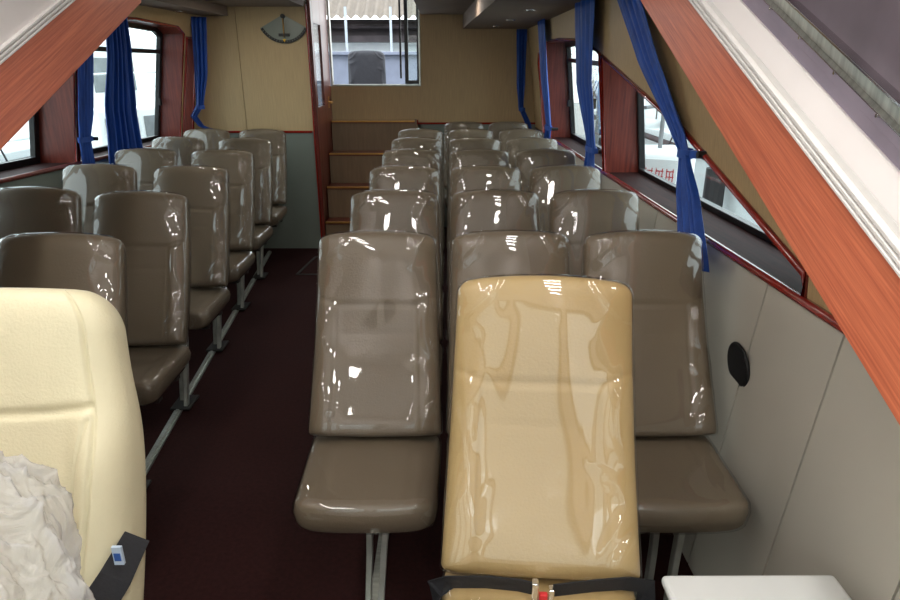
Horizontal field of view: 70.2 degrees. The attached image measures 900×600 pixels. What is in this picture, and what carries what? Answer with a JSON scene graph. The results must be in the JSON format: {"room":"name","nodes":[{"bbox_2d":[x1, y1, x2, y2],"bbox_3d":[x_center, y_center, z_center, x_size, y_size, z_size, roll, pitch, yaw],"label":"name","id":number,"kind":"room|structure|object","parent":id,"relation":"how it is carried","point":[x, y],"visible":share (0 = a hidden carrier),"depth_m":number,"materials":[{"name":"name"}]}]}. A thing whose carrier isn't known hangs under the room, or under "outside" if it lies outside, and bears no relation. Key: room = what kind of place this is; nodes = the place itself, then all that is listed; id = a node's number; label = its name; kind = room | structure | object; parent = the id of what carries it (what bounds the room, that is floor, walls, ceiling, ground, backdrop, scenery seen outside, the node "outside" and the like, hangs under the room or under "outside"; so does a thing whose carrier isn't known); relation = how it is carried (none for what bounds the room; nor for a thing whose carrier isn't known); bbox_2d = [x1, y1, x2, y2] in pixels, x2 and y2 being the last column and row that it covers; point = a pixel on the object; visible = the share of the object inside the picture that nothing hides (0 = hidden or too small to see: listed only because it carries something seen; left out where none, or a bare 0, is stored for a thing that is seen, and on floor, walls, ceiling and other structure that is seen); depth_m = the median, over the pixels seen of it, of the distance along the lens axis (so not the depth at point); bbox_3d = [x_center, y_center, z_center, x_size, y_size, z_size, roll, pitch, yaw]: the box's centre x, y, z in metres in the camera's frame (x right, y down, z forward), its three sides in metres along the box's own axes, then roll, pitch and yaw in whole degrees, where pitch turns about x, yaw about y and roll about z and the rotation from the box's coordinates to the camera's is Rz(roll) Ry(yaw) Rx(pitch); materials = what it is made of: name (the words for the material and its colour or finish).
{"room":"ship interior","nodes":[
{"label":"ship interior","id":0,"kind":"room"},
{"bbox_2d":[0,0,55,45],"bbox_3d":[-1.343,-0.707,1.439,0.048,1.856,2.800,0,20,0],"label":"wall","id":1,"kind":"structure","parent":0,"point":[14,14],"depth_m":1.95,"materials":[{"name":"white paint"}]},
{"bbox_2d":[0,0,74,64],"bbox_3d":[-1.329,-0.406,1.549,0.056,1.277,2.800,0,20,0],"label":"trim","id":2,"kind":"structure","parent":1,"relation":"attached to","point":[38,23],"depth_m":2.00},
{"bbox_2d":[0,0,140,149],"bbox_3d":[-1.332,-0.297,1.589,0.050,1.444,2.800,0,20,0],"label":"wooden beam","id":3,"kind":"structure","parent":1,"relation":"attached to","point":[30,76],"depth_m":2.11,"materials":[{"name":"orange wood"}]},
{"bbox_2d":[0,158,108,189],"bbox_3d":[-2.820,0.304,2.731,0.050,1.160,8.173,1,20,4],"label":"wall","id":4,"kind":"structure","parent":0,"point":[51,179],"depth_m":4.22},
{"bbox_2d":[0,145,151,183],"bbox_3d":[-2.743,-0.468,3.169,0.030,0.028,6.716,1,20,4],"label":"trim","id":5,"kind":"structure","parent":4,"relation":"attached to","point":[64,166],"depth_m":4.20,"materials":[{"name":"brown wood"}]},
{"bbox_2d":[75,5,200,146],"bbox_3d":[-2.646,-1.099,3.179,0.240,1.170,6.382,1,20,4],"label":"wall","id":6,"kind":"structure","parent":0,"point":[183,20],"depth_m":5.42,"materials":[{"name":"beige paint"}]},
{"bbox_2d":[0,72,76,178],"bbox_3d":[-2.780,-1.009,3.238,0.469,0.985,2.462,1,20,4],"label":"window","id":7,"kind":"structure","parent":6,"relation":"in","point":[52,129],"depth_m":4.43,"materials":[{"name":"brown wood"}]},
{"bbox_2d":[76,17,184,161],"bbox_3d":[-2.615,-1.713,5.131,0.414,1.014,1.615,1,20,4],"label":"window","id":8,"kind":"structure","parent":6,"relation":"in","point":[170,39],"depth_m":5.80,"materials":[{"name":"brown wood"}]},
{"bbox_2d":[182,36,195,135],"bbox_3d":[-2.542,-1.990,6.037,0.373,0.914,0.234,0,20,0],"label":"window","id":9,"kind":"structure","parent":6,"relation":"in","point":[189,95],"depth_m":6.09,"materials":[{"name":"brown wood"}]},
{"bbox_2d":[139,0,227,15],"bbox_3d":[-2.471,-2.090,4.309,0.700,0.080,3.571,0,20,1],"label":"ceiling","id":10,"kind":"structure","parent":0,"point":[195,7],"depth_m":5.33,"materials":[{"name":"fabric"}]},
{"bbox_2d":[77,52,97,164],"bbox_3d":[-2.522,-1.424,4.452,0.217,1.230,0.264,0,20,0],"label":"curtain","id":11,"kind":"object","parent":10,"relation":"hanging from","point":[86,70],"visible":0.65,"depth_m":4.47,"materials":[{"name":"blue fabric"}]},
{"bbox_2d":[105,18,142,164],"bbox_3d":[-2.430,-1.487,4.699,0.141,1.280,0.302,10,22,25],"label":"curtain","id":12,"kind":"object","parent":10,"relation":"hanging from","point":[122,125],"visible":0.59,"depth_m":4.69,"materials":[{"name":"blue fabric"}]},
{"bbox_2d":[190,17,210,128],"bbox_3d":[-2.350,-2.102,5.998,0.252,1.013,0.093,-8,22,-21],"label":"curtain","id":13,"kind":"object","parent":10,"relation":"hanging from","point":[198,24],"visible":0.89,"depth_m":5.96,"materials":[{"name":"blue fabric"}]},
{"bbox_2d":[196,6,320,247],"bbox_3d":[-1.964,-1.659,6.384,1.229,2.350,0.050,0,20,0],"label":"wall","id":14,"kind":"structure","parent":0,"point":[254,80],"depth_m":6.23,"materials":[{"name":"beige paint"}]},
{"bbox_2d":[227,4,322,238],"bbox_3d":[-1.935,-1.656,6.377,1.186,2.350,0.065,0,20,0],"label":"trim","id":15,"kind":"structure","parent":14,"relation":"attached to","point":[305,5],"depth_m":6.34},
{"bbox_2d":[260,14,306,43],"bbox_3d":[-1.564,-2.550,6.015,0.445,0.257,0.033,0,20,0],"label":"clinometer","id":16,"kind":"object","parent":14,"relation":"attached to","point":[282,29],"visible":1,"depth_m":6.02,"materials":[{"name":"grey metal"}]},
{"bbox_2d":[203,0,474,13],"bbox_3d":[-0.798,-2.316,4.740,4.250,0.050,4.500,0,20,0],"label":"ceiling","id":17,"kind":"structure","parent":0,"point":[424,6],"depth_m":5.77,"materials":[{"name":"fabric"}]},
{"bbox_2d":[139,227,693,599],"bbox_3d":[-0.763,0.731,3.402,4.500,0.100,9.500,0,20,0],"label":"floor","id":18,"kind":"structure","parent":0,"point":[220,523],"depth_m":2.94,"materials":[{"name":"red carpet"}]},
{"bbox_2d":[0,186,83,240],"bbox_3d":[-1.986,0.150,2.976,0.472,1.258,0.712,0,20,0],"label":"passenger seat","id":19,"kind":"object","parent":18,"relation":"on","point":[27,209],"visible":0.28,"depth_m":3.01,"materials":[{"name":"grey leather"}]},
{"bbox_2d":[0,232,127,341],"bbox_3d":[-1.347,0.455,2.138,0.472,1.258,0.712,0,20,-1],"label":"passenger seat","id":20,"kind":"object","parent":18,"relation":"on","point":[96,264],"visible":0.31,"depth_m":2.17,"materials":[{"name":"grey leather"}]},
{"bbox_2d":[0,288,148,599],"bbox_3d":[-0.886,0.743,1.183,0.597,1.395,0.808,0,20,0],"label":"chair","id":21,"kind":"object","parent":18,"relation":"on","point":[69,403],"visible":0.81,"depth_m":1.24,"materials":[{"name":"beige leather"}]},
{"bbox_2d":[0,451,95,599],"bbox_3d":[-0.753,0.533,0.961,0.447,0.624,0.340,-6,21,-15],"label":"crumpled cloth","id":22,"kind":"object","parent":21,"relation":"on","point":[41,541],"visible":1,"depth_m":0.94,"materials":[{"name":"white fabric"}]},
{"bbox_2d":[61,163,137,234],"bbox_3d":[-2.079,-0.117,3.709,0.472,1.258,0.712,0,20,0],"label":"passenger seat","id":23,"kind":"object","parent":18,"relation":"on","point":[90,180],"visible":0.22,"depth_m":3.74,"materials":[{"name":"grey leather"}]},
{"bbox_2d":[92,190,191,488],"bbox_3d":[-1.422,0.187,2.875,0.472,1.258,0.712,0,20,-1],"label":"passenger seat","id":24,"kind":"object","parent":18,"relation":"on","point":[153,227],"visible":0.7,"depth_m":2.90,"materials":[{"name":"grey leather"}]},
{"bbox_2d":[128,344,190,404],"bbox_3d":[-1.419,0.319,2.772,0.458,0.110,0.418,0,22,-1],"label":"seat cushion","id":25,"kind":"object","parent":24,"relation":"on","point":[154,367],"depth_m":2.74,"materials":[{"name":"brown leather"}]},
{"bbox_2d":[114,147,177,191],"bbox_3d":[-2.145,-0.383,4.441,0.472,1.258,0.712,0,20,-1],"label":"passenger seat","id":26,"kind":"object","parent":18,"relation":"on","point":[145,161],"visible":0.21,"depth_m":4.47,"materials":[{"name":"leather"}]},
{"bbox_2d":[151,136,205,165],"bbox_3d":[-2.233,-0.647,5.165,0.472,1.258,0.712,0,20,1],"label":"passenger seat","id":27,"kind":"object","parent":18,"relation":"on","point":[184,147],"visible":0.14,"depth_m":5.20,"materials":[{"name":"leather"}]},
{"bbox_2d":[152,165,230,409],"bbox_3d":[-1.500,-0.090,3.636,0.472,1.258,0.712,0,20,-1],"label":"passenger seat","id":28,"kind":"object","parent":18,"relation":"on","point":[206,189],"visible":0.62,"depth_m":3.66,"materials":[{"name":"grey leather"}]},
{"bbox_2d":[188,287,229,329],"bbox_3d":[-1.497,0.042,3.533,0.458,0.110,0.418,0,22,-1],"label":"seat cushion","id":29,"kind":"object","parent":28,"relation":"on","point":[206,302],"depth_m":3.48,"materials":[{"name":"brown leather"}]},
{"bbox_2d":[184,128,230,149],"bbox_3d":[-2.263,-0.900,5.860,0.472,1.258,0.712,0,20,0],"label":"passenger seat","id":30,"kind":"object","parent":18,"relation":"on","point":[211,137],"visible":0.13,"depth_m":5.89,"materials":[{"name":"grey leather"}]},
{"bbox_2d":[145,251,271,474],"bbox_3d":[-1.613,0.282,4.458,0.042,0.020,4.600,-2,20,-6],"label":"rail","id":31,"kind":"object","parent":18,"relation":"on","point":[162,438],"visible":0.36,"depth_m":3.82,"materials":[{"name":"metal"}]},
{"bbox_2d":[190,149,255,351],"bbox_3d":[-1.580,-0.357,4.368,0.472,1.258,0.712,0,20,-1],"label":"passenger seat","id":32,"kind":"object","parent":18,"relation":"on","point":[240,166],"visible":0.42,"depth_m":4.39,"materials":[{"name":"grey leather"}]},
{"bbox_2d":[228,251,254,281],"bbox_3d":[-1.578,-0.224,4.266,0.458,0.110,0.418,0,22,-1],"label":"seat cushion","id":33,"kind":"object","parent":32,"relation":"on","point":[240,261],"depth_m":4.23,"materials":[{"name":"brown leather"}]},
{"bbox_2d":[219,137,273,309],"bbox_3d":[-1.657,-0.620,5.092,0.472,1.258,0.712,0,20,0],"label":"passenger seat","id":34,"kind":"object","parent":18,"relation":"on","point":[261,149],"visible":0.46,"depth_m":5.12,"materials":[{"name":"grey leather"}]},
{"bbox_2d":[237,225,272,250],"bbox_3d":[-1.656,-0.487,4.989,0.458,0.110,0.418,0,22,0],"label":"seat cushion","id":35,"kind":"object","parent":34,"relation":"on","point":[263,233],"depth_m":4.95,"materials":[{"name":"brown leather"}]},
{"bbox_2d":[239,128,287,278],"bbox_3d":[-1.728,-0.890,5.834,0.472,1.258,0.712,-1,20,-1],"label":"passenger seat","id":36,"kind":"object","parent":18,"relation":"on","point":[277,138],"visible":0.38,"depth_m":5.86,"materials":[{"name":"grey leather"}]},
{"bbox_2d":[261,205,286,225],"bbox_3d":[-1.724,-0.758,5.731,0.458,0.110,0.418,-1,22,-1],"label":"seat cushion","id":37,"kind":"object","parent":36,"relation":"on","point":[279,211],"depth_m":5.67,"materials":[{"name":"leather"}]},
{"bbox_2d":[295,256,318,274],"bbox_3d":[-1.036,-0.335,6.173,0.780,0.005,0.600,0,20,0],"label":"floor hatch","id":38,"kind":"object","parent":18,"relation":"on","point":[314,257],"visible":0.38,"depth_m":6.07,"materials":[{"name":"grey paint"}]},
{"bbox_2d":[291,230,441,599],"bbox_3d":[-0.254,0.445,2.166,0.458,1.258,0.712,0,20,0],"label":"passenger seat","id":39,"kind":"object","parent":18,"relation":"on","point":[373,465],"visible":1,"depth_m":2.17,"materials":[{"name":"grey leather"}]},
{"bbox_2d":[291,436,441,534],"bbox_3d":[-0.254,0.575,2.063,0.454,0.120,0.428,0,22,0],"label":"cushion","id":40,"kind":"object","parent":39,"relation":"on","point":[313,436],"depth_m":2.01,"materials":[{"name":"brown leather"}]},
{"bbox_2d":[294,435,440,532],"bbox_3d":[-0.254,0.577,2.064,0.444,0.110,0.418,0,21,0],"label":"seat cushion","id":41,"kind":"object","parent":39,"relation":"on","point":[348,485],"depth_m":1.95,"materials":[{"name":"brown leather"}]},
{"bbox_2d":[325,119,416,235],"bbox_3d":[-0.839,-1.309,7.018,0.945,1.260,0.904,0,20,0],"label":"staircase","id":42,"kind":"structure","parent":18,"relation":"on","point":[359,146],"depth_m":7.03,"materials":[{"name":"laminate"}]},
{"bbox_2d":[372,533,388,599],"bbox_3d":[-0.277,0.387,4.183,0.040,0.012,5.000,0,20,0],"label":"rail","id":43,"kind":"object","parent":18,"relation":"on","point":[375,586],"visible":0.02,"depth_m":2.41,"materials":[{"name":"metal"}]},
{"bbox_2d":[350,189,443,391],"bbox_3d":[-0.256,0.172,2.914,0.458,1.258,0.712,0,20,0],"label":"passenger seat","id":44,"kind":"object","parent":18,"relation":"on","point":[382,209],"visible":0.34,"depth_m":2.95,"materials":[{"name":"grey leather"}]},
{"bbox_2d":[439,343,442,385],"bbox_3d":[-0.255,0.305,2.812,0.444,0.110,0.418,0,22,0],"label":"seat cushion","id":45,"kind":"object","parent":44,"relation":"on","point":[440,347],"depth_m":2.87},
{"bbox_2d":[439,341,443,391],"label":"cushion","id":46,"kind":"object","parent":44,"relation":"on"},
{"bbox_2d":[369,165,443,316],"bbox_3d":[-0.261,-0.090,3.636,0.458,1.258,0.712,0,20,0],"label":"passenger seat","id":47,"kind":"object","parent":18,"relation":"on","point":[394,177],"visible":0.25,"depth_m":3.67,"materials":[{"name":"grey leather"}]},
{"bbox_2d":[382,148,444,269],"bbox_3d":[-0.264,-0.360,4.378,0.458,1.258,0.712,0,20,0],"label":"passenger seat","id":48,"kind":"object","parent":18,"relation":"on","point":[407,157],"visible":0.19,"depth_m":4.41,"materials":[{"name":"grey leather"}]},
{"bbox_2d":[391,137,444,233],"bbox_3d":[-0.268,-0.624,5.103,0.458,1.258,0.712,0,20,0],"label":"passenger seat","id":49,"kind":"object","parent":18,"relation":"on","point":[425,143],"visible":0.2,"depth_m":5.14,"materials":[{"name":"grey leather"}]},
{"bbox_2d":[398,128,444,215],"bbox_3d":[-0.271,-0.892,5.839,0.458,1.258,0.712,0,20,0],"label":"passenger seat","id":50,"kind":"object","parent":18,"relation":"on","point":[412,133],"visible":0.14,"depth_m":5.88,"materials":[{"name":"grey leather"}]},
{"bbox_2d":[443,121,483,207],"bbox_3d":[0.148,-1.176,6.618,0.458,1.258,0.712,0,20,0],"label":"passenger seat","id":51,"kind":"object","parent":18,"relation":"on","point":[456,125],"visible":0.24,"depth_m":6.65,"materials":[{"name":"grey leather"}]},
{"bbox_2d":[445,189,446,205],"bbox_3d":[0.149,-1.043,6.516,0.444,0.110,0.418,0,22,0],"label":"seat cushion","id":52,"kind":"object","parent":51,"relation":"on","point":[446,189],"depth_m":6.35,"materials":[{"name":"brown leather"}]},
{"bbox_2d":[447,128,492,202],"bbox_3d":[0.197,-0.895,5.848,0.458,1.258,0.712,0,20,0],"label":"passenger seat","id":53,"kind":"object","parent":18,"relation":"on","point":[462,133],"visible":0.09,"depth_m":5.88,"materials":[{"name":"grey leather"}]},
{"bbox_2d":[446,137,500,227],"bbox_3d":[0.200,-0.624,5.101,0.458,1.258,0.712,0,20,0],"label":"passenger seat","id":54,"kind":"object","parent":18,"relation":"on","point":[465,143],"visible":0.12,"depth_m":5.14,"materials":[{"name":"grey leather"}]},
{"bbox_2d":[446,149,508,266],"bbox_3d":[0.204,-0.358,4.373,0.458,1.258,0.712,0,20,0],"label":"passenger seat","id":55,"kind":"object","parent":18,"relation":"on","point":[480,157],"visible":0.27,"depth_m":4.41,"materials":[{"name":"grey leather"}]},
{"bbox_2d":[446,165,521,308],"bbox_3d":[0.208,-0.091,3.639,0.458,1.258,0.712,0,20,0],"label":"passenger seat","id":56,"kind":"object","parent":18,"relation":"on","point":[496,177],"visible":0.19,"depth_m":3.67,"materials":[{"name":"grey leather"}]},
{"bbox_2d":[446,189,539,384],"bbox_3d":[0.210,0.172,2.914,0.458,1.258,0.712,0,20,0],"label":"passenger seat","id":57,"kind":"object","parent":18,"relation":"on","point":[482,209],"visible":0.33,"depth_m":2.95,"materials":[{"name":"grey leather"}]},
{"bbox_2d":[445,229,568,469],"bbox_3d":[0.213,0.443,2.171,0.458,1.258,0.712,0,20,0],"label":"passenger seat","id":58,"kind":"object","parent":18,"relation":"on","point":[494,252],"visible":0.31,"depth_m":2.20,"materials":[{"name":"grey leather"}]},
{"bbox_2d":[446,437,447,469],"bbox_3d":[0.213,0.574,2.067,0.454,0.120,0.428,0,22,0],"label":"cushion","id":59,"kind":"object","parent":58,"relation":"on","point":[447,437],"depth_m":2.18,"materials":[{"name":"leather"}]},
{"bbox_2d":[488,121,527,140],"bbox_3d":[0.614,-1.176,6.620,0.458,1.258,0.712,0,20,0],"label":"passenger seat","id":60,"kind":"object","parent":18,"relation":"on","point":[495,128],"visible":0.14,"depth_m":6.65,"materials":[{"name":"leather"}]},
{"bbox_2d":[498,128,542,152],"bbox_3d":[0.661,-0.894,5.844,0.458,1.258,0.712,0,20,0],"label":"passenger seat","id":61,"kind":"object","parent":18,"relation":"on","point":[504,136],"visible":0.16,"depth_m":5.88,"materials":[{"name":"grey leather"}]},
{"bbox_2d":[506,137,556,168],"bbox_3d":[0.664,-0.624,5.101,0.458,1.258,0.712,0,20,0],"label":"passenger seat","id":62,"kind":"object","parent":18,"relation":"on","point":[513,147],"visible":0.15,"depth_m":5.14,"materials":[{"name":"grey leather"}]},
{"bbox_2d":[427,274,654,599],"bbox_3d":[0.223,0.647,1.534,0.553,1.309,0.712,1,20,4],"label":"seat","id":63,"kind":"object","parent":18,"relation":"on","point":[541,500],"visible":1,"depth_m":1.55,"materials":[{"name":"beige leather"}]},
{"bbox_2d":[442,570,634,599],"bbox_3d":[0.205,0.783,1.434,0.471,0.115,0.418,1,22,4],"label":"seat cushion","id":64,"kind":"object","parent":63,"relation":"on","point":[456,593],"depth_m":1.51,"materials":[{"name":"beige leather"}]},
{"bbox_2d":[515,148,575,192],"bbox_3d":[0.669,-0.361,4.381,0.458,1.258,0.712,0,20,0],"label":"passenger seat","id":65,"kind":"object","parent":18,"relation":"on","point":[526,161],"visible":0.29,"depth_m":4.41,"materials":[{"name":"leather"}]},
{"bbox_2d":[528,165,600,232],"bbox_3d":[0.672,-0.095,3.650,0.458,1.258,0.712,0,20,0],"label":"passenger seat","id":66,"kind":"object","parent":18,"relation":"on","point":[549,180],"visible":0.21,"depth_m":3.68,"materials":[{"name":"grey leather"}]},
{"bbox_2d":[549,189,639,277],"bbox_3d":[0.675,0.173,2.912,0.458,1.258,0.712,0,20,0],"label":"passenger seat","id":67,"kind":"object","parent":18,"relation":"on","point":[577,215],"visible":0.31,"depth_m":2.94,"materials":[{"name":"grey leather"}]},
{"bbox_2d":[581,230,750,599],"bbox_3d":[0.678,0.444,2.168,0.458,1.258,0.712,0,20,0],"label":"passenger seat","id":68,"kind":"object","parent":18,"relation":"on","point":[684,486],"visible":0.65,"depth_m":2.17,"materials":[{"name":"leather"}]},
{"bbox_2d":[634,435,748,532],"bbox_3d":[0.679,0.577,2.065,0.444,0.110,0.418,0,22,0],"label":"seat cushion","id":69,"kind":"object","parent":68,"relation":"on","point":[683,484],"depth_m":1.93,"materials":[{"name":"brown leather"}]},
{"bbox_2d":[662,575,851,599],"bbox_3d":[0.721,1.073,1.365,0.420,0.650,0.625,0,20,0],"label":"table","id":70,"kind":"object","parent":18,"relation":"on","point":[778,587],"visible":1,"depth_m":1.50,"materials":[{"name":"white paint"}]},
{"bbox_2d":[331,14,534,226],"bbox_3d":[-0.048,-1.986,7.285,2.630,2.350,0.050,0,20,0],"label":"wall","id":71,"kind":"structure","parent":0,"point":[468,75],"depth_m":7.12,"materials":[{"name":"beige paint"}]},
{"bbox_2d":[306,0,332,236],"bbox_3d":[-1.311,-1.950,6.789,0.080,2.580,0.885,0,20,0],"label":"door","id":72,"kind":"structure","parent":71,"relation":"in","point":[316,9],"depth_m":6.68,"materials":[{"name":"brown wood"}]},
{"bbox_2d":[326,0,420,85],"bbox_3d":[-0.821,-2.873,7.017,0.995,1.000,0.180,0,20,0],"label":"window","id":73,"kind":"structure","parent":71,"relation":"in","point":[408,82],"depth_m":7.05,"materials":[{"name":"glass"}]},
{"bbox_2d":[417,119,534,124],"bbox_3d":[0.295,-1.993,7.172,1.345,0.060,0.160,0,20,0],"label":"trim","id":74,"kind":"structure","parent":71,"relation":"attached to","point":[418,122],"depth_m":7.24,"materials":[{"name":"brown wood"}]},
{"bbox_2d":[463,0,580,28],"bbox_3d":[0.687,-2.229,4.779,1.080,0.140,4.500,0,20,0],"label":"ceiling","id":75,"kind":"structure","parent":0,"point":[481,14],"depth_m":5.05,"materials":[{"name":"fabric"}]},
{"bbox_2d":[517,29,531,128],"bbox_3d":[0.826,-2.340,7.014,0.233,1.160,0.057,0,20,0],"label":"curtain","id":76,"kind":"object","parent":75,"relation":"hanging from","point":[521,33],"visible":0.84,"depth_m":6.96,"materials":[{"name":"blue fabric"}]},
{"bbox_2d":[537,19,557,138],"bbox_3d":[0.865,-1.960,5.897,0.185,1.132,0.469,-3,20,-7],"label":"curtain","id":77,"kind":"object","parent":75,"relation":"hanging from","point":[548,128],"visible":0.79,"depth_m":5.81,"materials":[{"name":"blue fabric"}]},
{"bbox_2d":[575,0,601,167],"bbox_3d":[0.921,-1.307,4.162,0.221,1.170,0.631,0,20,0],"label":"curtain","id":78,"kind":"object","parent":75,"relation":"hanging from","point":[584,9],"visible":0.77,"depth_m":4.14,"materials":[{"name":"blue fabric"}]},
{"bbox_2d":[617,0,709,272],"bbox_3d":[0.919,-0.853,2.798,0.132,1.093,1.415,-2,20,-5],"label":"curtain","id":79,"kind":"object","parent":75,"relation":"hanging from","point":[689,212],"visible":0.91,"depth_m":2.66,"materials":[{"name":"blue fabric"}]},
{"bbox_2d":[528,0,899,599],"bbox_3d":[0.980,-0.414,2.993,0.190,2.330,9.102,0,20,-1],"label":"wall","id":80,"kind":"structure","parent":0,"point":[810,439],"depth_m":1.94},
{"bbox_2d":[537,52,545,131],"bbox_3d":[1.025,-2.033,6.331,0.312,0.794,0.464,0,20,0],"label":"window","id":81,"kind":"structure","parent":80,"relation":"in","point":[538,60],"depth_m":6.55,"materials":[{"name":"clear glass"}]},
{"bbox_2d":[546,37,603,170],"bbox_3d":[1.047,-1.603,5.024,0.357,0.879,2.154,0,20,0],"label":"window","id":82,"kind":"structure","parent":80,"relation":"in","point":[559,60],"depth_m":5.95,"materials":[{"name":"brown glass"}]},
{"bbox_2d":[535,127,843,334],"bbox_3d":[1.009,-0.628,3.607,0.030,0.028,7.600,0,20,-1],"label":"trim","id":83,"kind":"structure","parent":80,"relation":"attached to","point":[815,309],"depth_m":2.19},
{"bbox_2d":[600,54,808,296],"bbox_3d":[1.095,-0.742,2.880,0.360,0.729,2.414,0,20,0],"label":"window","id":84,"kind":"structure","parent":80,"relation":"in","point":[622,98],"depth_m":3.25,"materials":[{"name":"brown wood"}]},
{"bbox_2d":[727,342,749,386],"bbox_3d":[0.997,0.227,2.216,0.029,0.165,0.166,-1,20,-3],"label":"wall speaker","id":85,"kind":"object","parent":80,"relation":"attached to","point":[737,359],"visible":0.91,"depth_m":2.19,"materials":[{"name":"black plastic"}]},
{"bbox_2d":[705,0,899,239],"bbox_3d":[0.784,-0.760,1.430,0.058,1.750,2.800,0,20,0],"label":"ceiling","id":86,"kind":"structure","parent":0,"point":[862,144],"depth_m":1.26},
{"bbox_2d":[641,0,899,424],"bbox_3d":[0.768,-0.399,1.561,0.050,1.444,2.800,0,20,0],"label":"wooden beam","id":87,"kind":"structure","parent":86,"relation":"attached to","point":[856,283],"depth_m":1.35,"materials":[{"name":"orange wood"}]},
{"bbox_2d":[688,0,899,277],"bbox_3d":[0.765,-0.507,1.522,0.056,1.277,2.800,0,20,0],"label":"trim","id":88,"kind":"structure","parent":86,"relation":"attached to","point":[885,240],"depth_m":1.31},
{"bbox_2d":[764,0,899,136],"bbox_3d":[0.779,-0.671,1.462,0.048,1.290,2.800,0,20,0],"label":"trim","id":89,"kind":"structure","parent":86,"relation":"attached to","point":[865,81],"depth_m":1.25,"materials":[{"name":"silver metal"}]},
{"bbox_3d":[-0.738,-2.320,8.304,3.800,0.080,2.000,0,20,0],"label":"aft deck","id":90,"kind":"object","parent":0,"visible":0},
{"bbox_2d":[348,50,385,83],"bbox_3d":[-1.068,-2.728,8.106,0.500,0.822,0.510,0,20,0],"label":"deck chair","id":91,"kind":"object","parent":90,"relation":"on","point":[364,66],"visible":0.58,"depth_m":8.16,"materials":[{"name":"grey fabric"}]},
{"label":"outside","id":92,"kind":"structure","parent":0,"visible":0},
{"bbox_2d":[574,103,585,137],"bbox_3d":[-0.044,-0.554,10.440,120.000,0.100,100.000,0,20,0],"label":"ground","id":93,"kind":"structure","parent":92,"point":[579,127],"depth_m":37.53,"materials":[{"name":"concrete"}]},
{"bbox_2d":[0,38,155,162],"bbox_3d":[-6.952,-3.740,11.153,3.694,5.400,8.982,1,20,4],"label":"moored boat","id":94,"kind":"object","parent":93,"relation":"on","point":[18,147],"visible":0.08,"depth_m":10.60,"materials":[{"name":"silver metal"}]},
{"bbox_2d":[91,53,154,147],"bbox_3d":[-4.355,-1.777,8.977,0.420,3.200,1.300,9,22,23],"label":"boat hoist","id":95,"kind":"object","parent":93,"relation":"on","point":[146,109],"visible":0.24,"depth_m":8.68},
{"bbox_2d":[130,31,155,96],"bbox_3d":[-10.604,-8.095,22.535,3.694,5.800,9.983,-4,20,-10],"label":"moored boat","id":96,"kind":"object","parent":93,"relation":"on","point":[149,42],"visible":0.02,"depth_m":19.73,"materials":[{"name":"silver metal"}]},
{"bbox_2d":[313,0,416,51],"bbox_3d":[-1.571,-5.598,15.036,5.800,6.235,4.900,0,20,0],"label":"building","id":97,"kind":"structure","parent":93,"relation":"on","point":[347,35],"depth_m":13.43,"materials":[{"name":"grey paint"}]},
{"bbox_2d":[315,52,416,105],"bbox_3d":[-1.399,-2.510,10.946,6.500,3.230,0.500,0,20,0],"label":"wall","id":98,"kind":"structure","parent":93,"relation":"on","point":[340,59],"depth_m":10.34,"materials":[{"name":"blue paint"}]},
{"bbox_2d":[592,60,598,129],"bbox_3d":[6.693,-8.075,22.623,3.694,5.700,9.983,3,20,9],"label":"moored boat","id":99,"kind":"object","parent":93,"relation":"on","point":[594,69],"visible":0.05,"depth_m":21.40,"materials":[{"name":"grey paint"}]},
{"bbox_2d":[595,83,600,143],"bbox_3d":[2.359,-1.836,9.240,0.982,3.130,0.060,-16,26,-38],"label":"frame","id":100,"kind":"object","parent":93,"relation":"on","point":[598,123],"visible":0.09,"depth_m":8.68,"materials":[{"name":"grey metal"}]},
{"bbox_2d":[645,158,677,183],"bbox_3d":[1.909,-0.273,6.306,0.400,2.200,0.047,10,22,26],"label":"boat","id":101,"kind":"object","parent":93,"relation":"on","point":[666,169],"visible":0.34,"depth_m":5.90,"materials":[{"name":"white"}]},
{"bbox_2d":[644,105,695,180],"bbox_3d":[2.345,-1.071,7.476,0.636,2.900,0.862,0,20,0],"label":"moored boat","id":102,"kind":"object","parent":93,"relation":"on","point":[667,152],"visible":0.17,"depth_m":7.02,"materials":[{"name":"white"}]},
{"bbox_2d":[594,99,758,225],"bbox_3d":[4.948,-3.758,11.202,3.694,5.400,8.982,-1,20,-2],"label":"moored boat","id":103,"kind":"object","parent":93,"relation":"on","point":[711,188],"visible":0.02,"depth_m":8.33,"materials":[{"name":"silver metal"}]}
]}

